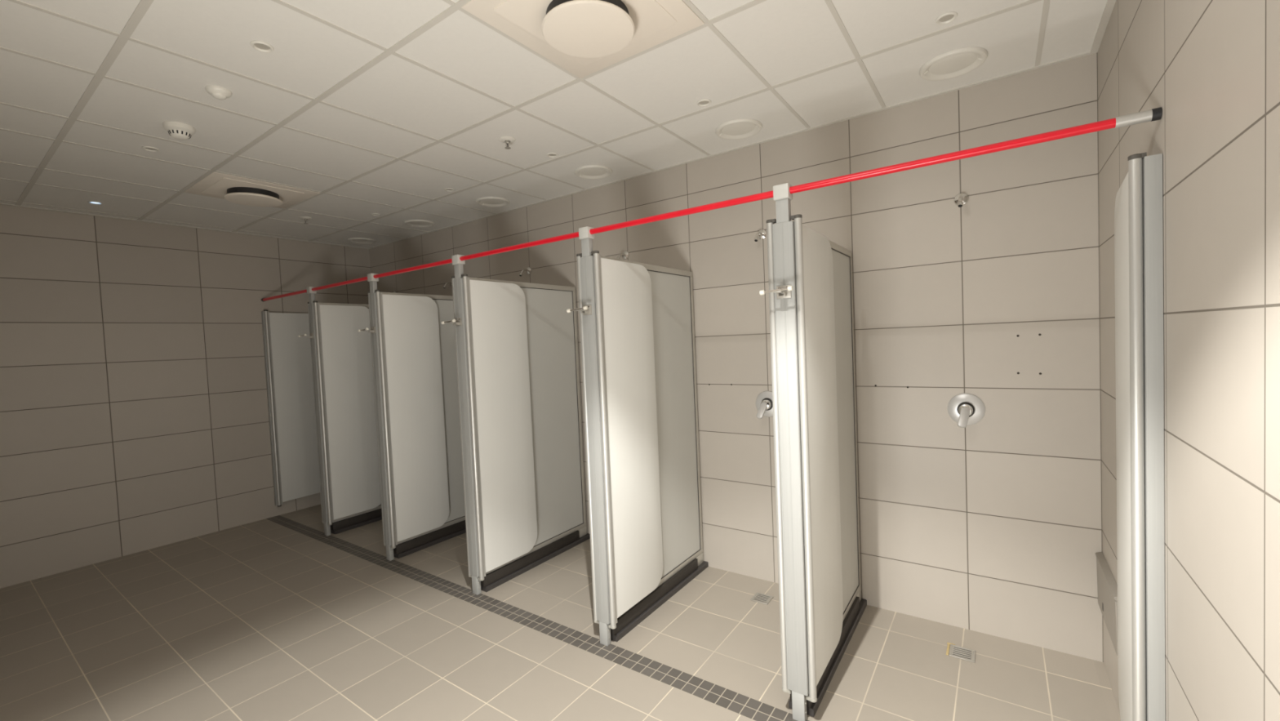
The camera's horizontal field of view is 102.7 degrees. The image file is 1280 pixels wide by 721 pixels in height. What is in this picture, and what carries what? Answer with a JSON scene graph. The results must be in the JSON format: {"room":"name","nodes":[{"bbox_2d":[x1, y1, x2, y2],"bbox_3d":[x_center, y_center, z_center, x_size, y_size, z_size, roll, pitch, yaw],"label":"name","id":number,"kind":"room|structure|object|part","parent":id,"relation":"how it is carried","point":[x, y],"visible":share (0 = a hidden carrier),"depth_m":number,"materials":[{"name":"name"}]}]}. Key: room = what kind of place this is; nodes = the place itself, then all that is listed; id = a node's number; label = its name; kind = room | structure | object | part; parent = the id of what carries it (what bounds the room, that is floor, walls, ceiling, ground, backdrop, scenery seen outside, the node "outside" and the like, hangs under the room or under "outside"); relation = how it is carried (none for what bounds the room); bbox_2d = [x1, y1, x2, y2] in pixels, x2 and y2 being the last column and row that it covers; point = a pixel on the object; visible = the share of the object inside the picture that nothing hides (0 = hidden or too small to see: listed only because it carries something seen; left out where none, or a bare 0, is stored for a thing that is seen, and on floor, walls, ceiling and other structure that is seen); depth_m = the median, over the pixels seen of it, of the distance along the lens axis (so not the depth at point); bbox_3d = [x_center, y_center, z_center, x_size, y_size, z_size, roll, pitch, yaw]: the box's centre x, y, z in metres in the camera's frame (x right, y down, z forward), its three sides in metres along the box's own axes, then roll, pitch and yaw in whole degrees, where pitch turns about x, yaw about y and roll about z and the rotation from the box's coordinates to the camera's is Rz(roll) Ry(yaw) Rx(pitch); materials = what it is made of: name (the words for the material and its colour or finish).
{"room":"communal shower room","nodes":[
{"label":"communal shower room","id":0,"kind":"room"},
{"bbox_2d":[0,204,370,588],"bbox_3d":[-3.802,0.158,4.235,0.120,2.626,3.200,-1,3,35],"label":"wall","id":1,"kind":"structure","parent":0,"point":[134,411],"depth_m":3.96,"materials":[{"name":"tile"}]},
{"bbox_2d":[0,202,368,248],"bbox_3d":[-3.804,-1.101,4.140,0.022,0.007,3.180,-1,3,35],"label":"trim","id":2,"kind":"structure","parent":1,"relation":"attached to","point":[0,202],"depth_m":4.11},
{"bbox_2d":[261,309,319,506],"bbox_3d":[-3.245,0.430,4.862,0.062,1.804,0.474,-1,3,35],"label":"shower door","id":3,"kind":"structure","parent":1,"relation":"attached to","point":[287,356],"depth_m":4.79,"materials":[{"name":"metal"}]},
{"bbox_2d":[0,0,1106,248],"bbox_3d":[-1.423,-1.193,2.475,6.075,0.104,3.440,-1,3,35],"label":"ceiling","id":4,"kind":"structure","parent":0,"point":[382,107],"depth_m":2.23,"materials":[{"name":"tile"}]},
{"bbox_2d":[87,200,103,204],"bbox_3d":[-3.730,-1.080,3.506,0.074,0.006,0.074,-1,3,35],"label":"recessed light","id":5,"kind":"object","parent":4,"relation":"in","point":[89,202],"visible":1,"depth_m":3.50,"materials":[{"name":"white plastic"}]},
{"bbox_2d":[142,146,159,151],"bbox_3d":[-2.546,-1.100,2.664,0.068,0.006,0.068,-1,3,35],"label":"recessed light","id":6,"kind":"object","parent":4,"relation":"in","point":[150,148],"visible":1,"depth_m":2.66,"materials":[{"name":"white plastic"}]},
{"bbox_2d":[162,120,195,140],"bbox_3d":[-2.184,-1.081,2.428,0.116,0.058,0.116,-1,3,35],"label":"smoke detector","id":7,"kind":"object","parent":4,"relation":"attached to","point":[179,131],"visible":1,"depth_m":2.40,"materials":[{"name":"white plastic"}]},
{"bbox_2d":[204,84,231,99],"bbox_3d":[-1.742,-1.100,2.118,0.086,0.034,0.086,-1,3,35],"label":"ceiling sensor","id":8,"kind":"object","parent":4,"relation":"attached to","point":[218,92],"visible":1,"depth_m":2.10,"materials":[{"name":"white plastic"}]},
{"bbox_2d":[184,172,319,208],"bbox_3d":[-2.589,-1.097,3.430,0.582,0.064,0.582,-1,3,35],"label":"ceiling vent","id":9,"kind":"object","parent":4,"relation":"in","point":[236,189],"visible":1,"depth_m":3.34,"materials":[{"name":"beige metal"}]},
{"bbox_3d":[-2.590,-1.122,3.429,0.450,0.004,0.450,-1,3,35],"label":"raised panel","id":10,"kind":"part","parent":9,"relation":"part of","materials":[{"name":"beige metal"}]},
{"bbox_2d":[250,40,274,53],"bbox_3d":[-1.350,-1.121,1.829,0.068,0.006,0.068,-1,3,35],"label":"recessed light","id":11,"kind":"object","parent":4,"relation":"in","point":[262,46],"visible":1,"depth_m":1.83,"materials":[{"name":"white plastic"}]},
{"bbox_2d":[299,216,311,223],"bbox_3d":[-2.693,-1.126,4.123,0.084,0.048,0.084,-1,3,35],"label":"sprinkler","id":12,"kind":"object","parent":4,"relation":"attached to","point":[305,218],"visible":1,"depth_m":4.11,"materials":[{"name":"silver metal"}]},
{"bbox_2d":[347,237,376,244],"bbox_3d":[-2.733,-1.174,5.032,0.246,0.017,0.246,-1,3,35],"label":"ceiling vent","id":13,"kind":"object","parent":4,"relation":"in","point":[355,240],"visible":1,"depth_m":5.03,"materials":[{"name":"white plastic"}]},
{"bbox_2d":[371,213,380,216],"bbox_3d":[-2.124,-1.172,4.117,0.068,0.006,0.068,-1,3,35],"label":"recessed light","id":14,"kind":"object","parent":4,"relation":"in","point":[372,214],"visible":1,"depth_m":4.11,"materials":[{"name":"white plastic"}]},
{"bbox_2d":[404,219,435,227],"bbox_3d":[-1.914,-1.188,4.451,0.246,0.017,0.246,-1,3,35],"label":"ceiling vent","id":15,"kind":"object","parent":4,"relation":"in","point":[414,223],"visible":1,"depth_m":4.45,"materials":[{"name":"white plastic"}]},
{"bbox_2d":[444,187,454,191],"bbox_3d":[-1.325,-1.186,3.557,0.068,0.006,0.068,-1,3,35],"label":"recessed light","id":16,"kind":"object","parent":4,"relation":"in","point":[448,189],"visible":1,"depth_m":3.56,"materials":[{"name":"white plastic"}]},
{"bbox_2d":[475,196,509,207],"bbox_3d":[-1.117,-1.201,3.889,0.246,0.017,0.246,-1,3,35],"label":"ceiling vent","id":17,"kind":"object","parent":4,"relation":"in","point":[493,202],"visible":1,"depth_m":3.88,"materials":[{"name":"white plastic"}]},
{"bbox_2d":[499,136,515,149],"bbox_3d":[-0.709,-1.161,2.742,0.084,0.048,0.084,-1,3,35],"label":"sprinkler","id":18,"kind":"object","parent":4,"relation":"attached to","point":[507,140],"visible":1,"depth_m":2.73,"materials":[{"name":"white metal"}]},
{"bbox_2d":[546,152,558,157],"bbox_3d":[-0.512,-1.200,2.991,0.068,0.006,0.068,-1,3,35],"label":"recessed light","id":19,"kind":"object","parent":4,"relation":"in","point":[549,154],"visible":1,"depth_m":2.99,"materials":[{"name":"white plastic"}]},
{"bbox_2d":[461,0,704,78],"bbox_3d":[-0.175,-1.138,1.734,0.582,0.064,0.582,-1,3,35],"label":"ceiling vent","id":20,"kind":"object","parent":4,"relation":"in","point":[584,37],"visible":1,"depth_m":1.74,"materials":[{"name":"beige metal"}]},
{"bbox_3d":[-0.177,-1.163,1.733,0.450,0.004,0.450,-1,3,35],"label":"raised panel","id":21,"kind":"part","parent":20,"relation":"part of","materials":[{"name":"beige metal"}]},
{"bbox_2d":[574,164,612,179],"bbox_3d":[-0.301,-1.215,3.316,0.246,0.017,0.246,-1,3,35],"label":"ceiling vent","id":22,"kind":"object","parent":4,"relation":"in","point":[589,171],"visible":1,"depth_m":3.31,"materials":[{"name":"white plastic"}]},
{"bbox_2d":[696,98,711,106],"bbox_3d":[0.301,-1.213,2.411,0.068,0.006,0.068,-1,3,35],"label":"recessed light","id":23,"kind":"object","parent":4,"relation":"in","point":[704,102],"visible":1,"depth_m":2.41,"materials":[{"name":"white plastic"}]},
{"bbox_2d":[715,118,762,139],"bbox_3d":[0.527,-1.230,2.734,0.246,0.017,0.246,-1,3,35],"label":"ceiling vent","id":24,"kind":"object","parent":4,"relation":"in","point":[736,129],"visible":1,"depth_m":2.73,"materials":[{"name":"white plastic"}]},
{"bbox_2d":[935,11,957,25],"bbox_3d":[1.099,-1.226,1.836,0.068,0.006,0.068,-1,3,35],"label":"recessed light","id":25,"kind":"object","parent":4,"relation":"in","point":[946,18],"visible":1,"depth_m":1.83,"materials":[{"name":"white plastic"}]},
{"bbox_2d":[919,46,987,80],"bbox_3d":[1.318,-1.242,2.157,0.246,0.017,0.246,-1,3,35],"label":"ceiling vent","id":26,"kind":"object","parent":4,"relation":"in","point":[956,63],"visible":1,"depth_m":2.15,"materials":[{"name":"white plastic"}]},
{"bbox_2d":[0,504,1120,720],"bbox_3d":[-1.308,1.477,2.574,6.075,0.100,3.440,-1,3,35],"label":"floor","id":27,"kind":"structure","parent":0,"point":[276,618],"depth_m":2.47,"materials":[{"name":"tile"}]},
{"bbox_2d":[297,286,382,535],"bbox_3d":[-2.331,0.392,4.498,0.134,2.012,1.080,-1,3,35],"label":"partition","id":28,"kind":"object","parent":27,"relation":"on","point":[341,356],"depth_m":4.24,"materials":[{"name":"white laminate"}]},
{"bbox_3d":[-2.588,0.429,4.131,0.075,1.764,0.032,-1,3,35],"label":"post","id":29,"kind":"part","parent":28,"relation":"part of","materials":[{"name":"metal"}]},
{"bbox_3d":[-2.299,0.405,4.542,0.033,1.796,0.973,-1,3,35],"label":"panel frame","id":30,"kind":"part","parent":28,"relation":"part of","materials":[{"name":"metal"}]},
{"bbox_3d":[-2.408,0.413,4.300,0.012,1.743,0.428,-1,3,35],"label":"door","id":31,"kind":"part","parent":28,"relation":"part of","materials":[{"name":"white plastic"}]},
{"bbox_2d":[330,515,382,533],"bbox_3d":[-2.252,1.378,4.596,0.097,0.030,0.963,-1,3,35],"label":"curb","id":32,"kind":"object","parent":27,"relation":"on","point":[378,518],"visible":0.2,"depth_m":4.31,"materials":[{"name":"rubber"}]},
{"bbox_2d":[357,273,466,560],"bbox_3d":[-1.555,0.379,3.953,0.134,2.012,1.080,-1,3,35],"label":"partition","id":33,"kind":"object","parent":27,"relation":"on","point":[415,368],"depth_m":3.74,"materials":[{"name":"white plastic"}]},
{"bbox_3d":[-1.850,-0.211,3.550,0.054,0.046,0.005,-1,3,35],"label":"hook plate","id":34,"kind":"part","parent":33,"relation":"part of","materials":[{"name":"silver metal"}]},
{"bbox_3d":[-1.812,0.416,3.586,0.075,1.764,0.032,-1,3,35],"label":"post","id":35,"kind":"part","parent":33,"relation":"part of","materials":[{"name":"metal"}]},
{"bbox_3d":[-1.633,0.399,3.755,0.012,1.743,0.428,-1,3,35],"label":"door","id":36,"kind":"part","parent":33,"relation":"part of","materials":[{"name":"white plastic"}]},
{"bbox_3d":[-1.524,0.392,3.997,0.033,1.796,0.973,-1,3,35],"label":"panel frame","id":37,"kind":"part","parent":33,"relation":"part of","materials":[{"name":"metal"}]},
{"bbox_3d":[-1.525,0.393,3.995,0.027,1.742,0.921,-1,3,35],"label":"fixed panel","id":38,"kind":"part","parent":33,"relation":"part of","materials":[{"name":"grey laminate"}]},
{"bbox_2d":[393,528,466,558],"bbox_3d":[-1.477,1.365,4.051,0.097,0.030,0.963,-1,3,35],"label":"curb","id":39,"kind":"object","parent":27,"relation":"on","point":[423,546],"visible":0.35,"depth_m":3.83,"materials":[{"name":"rubber"}]},
{"bbox_2d":[440,254,586,595],"bbox_3d":[-0.765,0.366,3.397,0.134,2.012,1.080,-1,3,35],"label":"partition","id":40,"kind":"object","parent":27,"relation":"on","point":[517,342],"depth_m":3.27,"materials":[{"name":"white laminate"}]},
{"bbox_3d":[-1.080,-0.214,2.967,0.027,0.016,0.066,-1,3,35],"label":"hook arm","id":41,"kind":"part","parent":40,"relation":"part of","materials":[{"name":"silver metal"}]},
{"bbox_3d":[-1.060,-0.225,2.995,0.054,0.046,0.005,-1,3,35],"label":"hook plate","id":42,"kind":"part","parent":40,"relation":"part of","materials":[{"name":"silver metal"}]},
{"bbox_3d":[-1.022,0.402,3.030,0.075,1.764,0.032,-1,3,35],"label":"post","id":43,"kind":"part","parent":40,"relation":"part of","materials":[{"name":"metal"}]},
{"bbox_3d":[-0.842,0.386,3.199,0.012,1.743,0.428,-1,3,35],"label":"door","id":44,"kind":"part","parent":40,"relation":"part of","materials":[{"name":"white laminate"}]},
{"bbox_3d":[-0.735,0.380,3.440,0.027,1.742,0.921,-1,3,35],"label":"fixed panel","id":45,"kind":"part","parent":40,"relation":"part of","materials":[{"name":"grey laminate"}]},
{"bbox_2d":[480,533,590,591],"bbox_3d":[-0.686,1.351,3.496,0.097,0.030,0.963,-1,3,35],"label":"curb","id":46,"kind":"object","parent":27,"relation":"on","point":[587,536],"visible":0.4,"depth_m":3.39,"materials":[{"name":"rubber"}]},
{"bbox_2d":[566,226,703,645],"bbox_3d":[0.045,0.352,2.828,0.134,2.012,1.080,-1,3,35],"label":"partition","id":47,"kind":"object","parent":27,"relation":"on","point":[637,323],"depth_m":2.65,"materials":[{"name":"white laminate"}]},
{"bbox_3d":[-0.270,-0.227,2.398,0.027,0.016,0.066,-1,3,35],"label":"hook arm","id":48,"kind":"part","parent":47,"relation":"part of","materials":[{"name":"silver metal"}]},
{"bbox_3d":[-0.250,-0.238,2.425,0.054,0.046,0.005,-1,3,35],"label":"hook plate","id":49,"kind":"part","parent":47,"relation":"part of","materials":[{"name":"silver metal"}]},
{"bbox_3d":[-0.212,0.389,2.461,0.075,1.764,0.032,-1,3,35],"label":"post","id":50,"kind":"part","parent":47,"relation":"part of","materials":[{"name":"metal"}]},
{"bbox_3d":[-0.032,0.372,2.630,0.012,1.743,0.428,-1,3,35],"label":"door","id":51,"kind":"part","parent":47,"relation":"part of","materials":[{"name":"white laminate"}]},
{"bbox_3d":[0.076,0.365,2.872,0.033,1.796,0.973,-1,3,35],"label":"panel frame","id":52,"kind":"part","parent":47,"relation":"part of","materials":[{"name":"metal"}]},
{"bbox_3d":[0.075,0.366,2.870,0.027,1.742,0.921,-1,3,35],"label":"fixed panel","id":53,"kind":"part","parent":47,"relation":"part of","materials":[{"name":"grey laminate"}]},
{"bbox_2d":[610,560,708,641],"bbox_3d":[0.123,1.337,2.926,0.097,0.030,0.963,-1,3,35],"label":"curb","id":54,"kind":"object","parent":27,"relation":"on","point":[704,564],"visible":0.4,"depth_m":2.81,"materials":[{"name":"stone"}]},
{"bbox_2d":[750,591,773,604],"bbox_3d":[0.681,1.328,2.859,0.098,0.005,0.098,-1,3,35],"label":"floor drain","id":55,"kind":"object","parent":27,"relation":"on","point":[761,597],"visible":1,"depth_m":2.86,"materials":[{"name":"silver metal"}]},
{"bbox_2d":[759,182,861,720],"bbox_3d":[0.823,0.339,2.281,0.134,2.012,1.080,-1,3,35],"label":"partition","id":56,"kind":"object","parent":27,"relation":"on","point":[810,274],"depth_m":1.95,"materials":[{"name":"metal"}]},
{"bbox_2d":[261,106,1162,301],"bbox_3d":[-1.052,-0.593,2.989,5.834,0.030,0.030,-1,3,35],"label":"shower rail","id":57,"kind":"object","parent":56,"relation":"attached to","point":[1154,114],"visible":0.92,"depth_m":1.74,"materials":[{"name":"metal"}]},
{"bbox_3d":[0.508,-0.241,1.851,0.027,0.016,0.066,-1,3,35],"label":"hook arm","id":58,"kind":"part","parent":56,"relation":"part of","materials":[{"name":"silver metal"}]},
{"bbox_3d":[0.528,-0.252,1.879,0.054,0.046,0.005,-1,3,35],"label":"hook plate","id":59,"kind":"part","parent":56,"relation":"part of","materials":[{"name":"silver metal"}]},
{"bbox_3d":[0.566,0.375,1.915,0.075,1.764,0.032,-1,3,35],"label":"post","id":60,"kind":"part","parent":56,"relation":"part of","materials":[{"name":"metal"}]},
{"bbox_3d":[0.746,0.359,2.083,0.012,1.743,0.428,-1,3,35],"label":"door","id":61,"kind":"part","parent":56,"relation":"part of","materials":[{"name":"white laminate"}]},
{"bbox_3d":[0.854,0.351,2.325,0.033,1.796,0.973,-1,3,35],"label":"panel frame","id":62,"kind":"part","parent":56,"relation":"part of","materials":[{"name":"metal"}]},
{"bbox_3d":[0.853,0.353,2.324,0.027,1.742,0.921,-1,3,35],"label":"fixed panel","id":63,"kind":"part","parent":56,"relation":"part of","materials":[{"name":"grey laminate"}]},
{"bbox_2d":[788,598,866,716],"bbox_3d":[0.901,1.324,2.380,0.097,0.030,0.963,-1,3,35],"label":"curb","id":64,"kind":"object","parent":27,"relation":"on","point":[812,710],"visible":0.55,"depth_m":2.24,"materials":[{"name":"stone"}]},
{"bbox_2d":[946,642,975,662],"bbox_3d":[1.446,1.315,2.309,0.111,0.005,0.105,-1,3,35],"label":"floor drain","id":65,"kind":"object","parent":27,"relation":"on","point":[957,651],"visible":1,"depth_m":2.30,"materials":[{"name":"silver metal"}]},
{"bbox_2d":[368,53,1103,662],"bbox_3d":[-0.415,0.025,3.880,6.075,2.626,0.121,-1,3,35],"label":"wall","id":66,"kind":"structure","parent":0,"point":[992,526],"depth_m":2.52,"materials":[{"name":"tile"}]},
{"bbox_2d":[443,280,452,288],"bbox_3d":[-1.732,-0.690,4.620,0.060,0.082,0.104,-1,3,35],"label":"shower head","id":67,"kind":"object","parent":66,"relation":"attached to","point":[451,282],"visible":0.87,"depth_m":4.61,"materials":[{"name":"silver metal"}]},
{"bbox_2d":[519,266,532,275],"bbox_3d":[-0.913,-0.704,4.045,0.060,0.082,0.104,-1,3,35],"label":"shower head","id":68,"kind":"object","parent":66,"relation":"attached to","point":[528,269],"visible":1,"depth_m":4.07,"materials":[{"name":"silver metal"}]},
{"bbox_2d":[617,250,629,259],"bbox_3d":[-0.126,-0.714,3.492,0.060,0.082,0.104,-1,3,35],"label":"shower head","id":69,"kind":"object","parent":66,"relation":"attached to","point":[625,255],"visible":0.86,"depth_m":3.51,"materials":[{"name":"silver metal"}]},
{"bbox_2d":[368,50,1097,248],"bbox_3d":[-0.509,-1.230,3.776,5.835,0.007,0.020,-1,3,35],"label":"trim","id":70,"kind":"structure","parent":66,"relation":"attached to","point":[1087,53],"depth_m":2.77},
{"bbox_2d":[754,229,767,241],"bbox_3d":[0.679,-0.716,2.926,0.060,0.082,0.104,-1,3,35],"label":"shower head","id":71,"kind":"object","parent":66,"relation":"attached to","point":[762,234],"visible":1,"depth_m":2.95,"materials":[{"name":"silver metal"}]},
{"bbox_3d":[0.679,-0.714,2.926,0.017,0.044,0.080,-1,3,35],"label":"arm","id":72,"kind":"part","parent":71,"relation":"part of","materials":[{"name":"silver metal"}]},
{"bbox_2d":[755,391,773,418],"bbox_3d":[0.718,0.258,2.955,0.154,0.154,0.120,-1,3,35],"label":"shower valve","id":73,"kind":"object","parent":66,"relation":"attached to","point":[764,405],"visible":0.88,"depth_m":2.98,"materials":[{"name":"silver metal"}]},
{"bbox_3d":[0.700,0.286,2.939,0.037,0.105,0.016,13,-23,34],"label":"lever","id":74,"kind":"part","parent":73,"relation":"part of","materials":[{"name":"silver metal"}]},
{"bbox_2d":[953,192,968,207],"bbox_3d":[1.480,-0.741,2.362,0.060,0.082,0.104,-1,3,35],"label":"shower head","id":75,"kind":"object","parent":66,"relation":"attached to","point":[961,199],"visible":1,"depth_m":2.38,"materials":[{"name":"silver metal"}]},
{"bbox_3d":[1.480,-0.740,2.363,0.017,0.044,0.080,-1,3,35],"label":"arm","id":76,"kind":"part","parent":75,"relation":"part of","materials":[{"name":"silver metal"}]},
{"bbox_2d":[946,392,985,427],"bbox_3d":[1.520,0.235,2.390,0.154,0.154,0.120,-1,3,35],"label":"shower valve","id":77,"kind":"object","parent":66,"relation":"attached to","point":[965,409],"visible":1,"depth_m":2.41,"materials":[{"name":"silver metal"}]},
{"bbox_3d":[1.502,0.264,2.374,0.037,0.105,0.016,13,-23,34],"label":"lever","id":78,"kind":"part","parent":77,"relation":"part of","materials":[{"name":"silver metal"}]},
{"bbox_2d":[1097,0,1279,720],"bbox_3d":[1.069,0.075,0.812,0.120,2.626,3.200,-1,3,35],"label":"wall","id":79,"kind":"structure","parent":0,"point":[1211,67],"depth_m":1.04,"materials":[{"name":"tile"}]},
{"bbox_2d":[1090,0,1115,52],"bbox_3d":[0.950,-1.183,0.798,0.024,0.007,3.180,-1,3,35],"label":"trim","id":80,"kind":"structure","parent":79,"relation":"attached to","point":[1109,5],"depth_m":1.91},
{"bbox_2d":[1095,551,1117,655],"bbox_3d":[1.841,0.943,2.013,0.022,0.228,0.438,-1,3,35],"label":"cover plate","id":81,"kind":"object","parent":79,"relation":"attached to","point":[1107,586],"visible":0.78,"depth_m":1.98,"materials":[{"name":"grey metal"}]},
{"bbox_2d":[1114,151,1165,720],"bbox_3d":[1.476,0.350,1.544,0.062,1.804,0.474,-1,3,35],"label":"shower door","id":82,"kind":"structure","parent":79,"relation":"attached to","point":[1139,204],"depth_m":1.36,"materials":[{"name":"metal"}]},
{"bbox_3d":[1.486,0.344,1.564,0.012,1.747,0.430,-1,3,39],"label":"door","id":83,"kind":"part","parent":82,"relation":"part of","materials":[{"name":"white plastic"}]}
]}

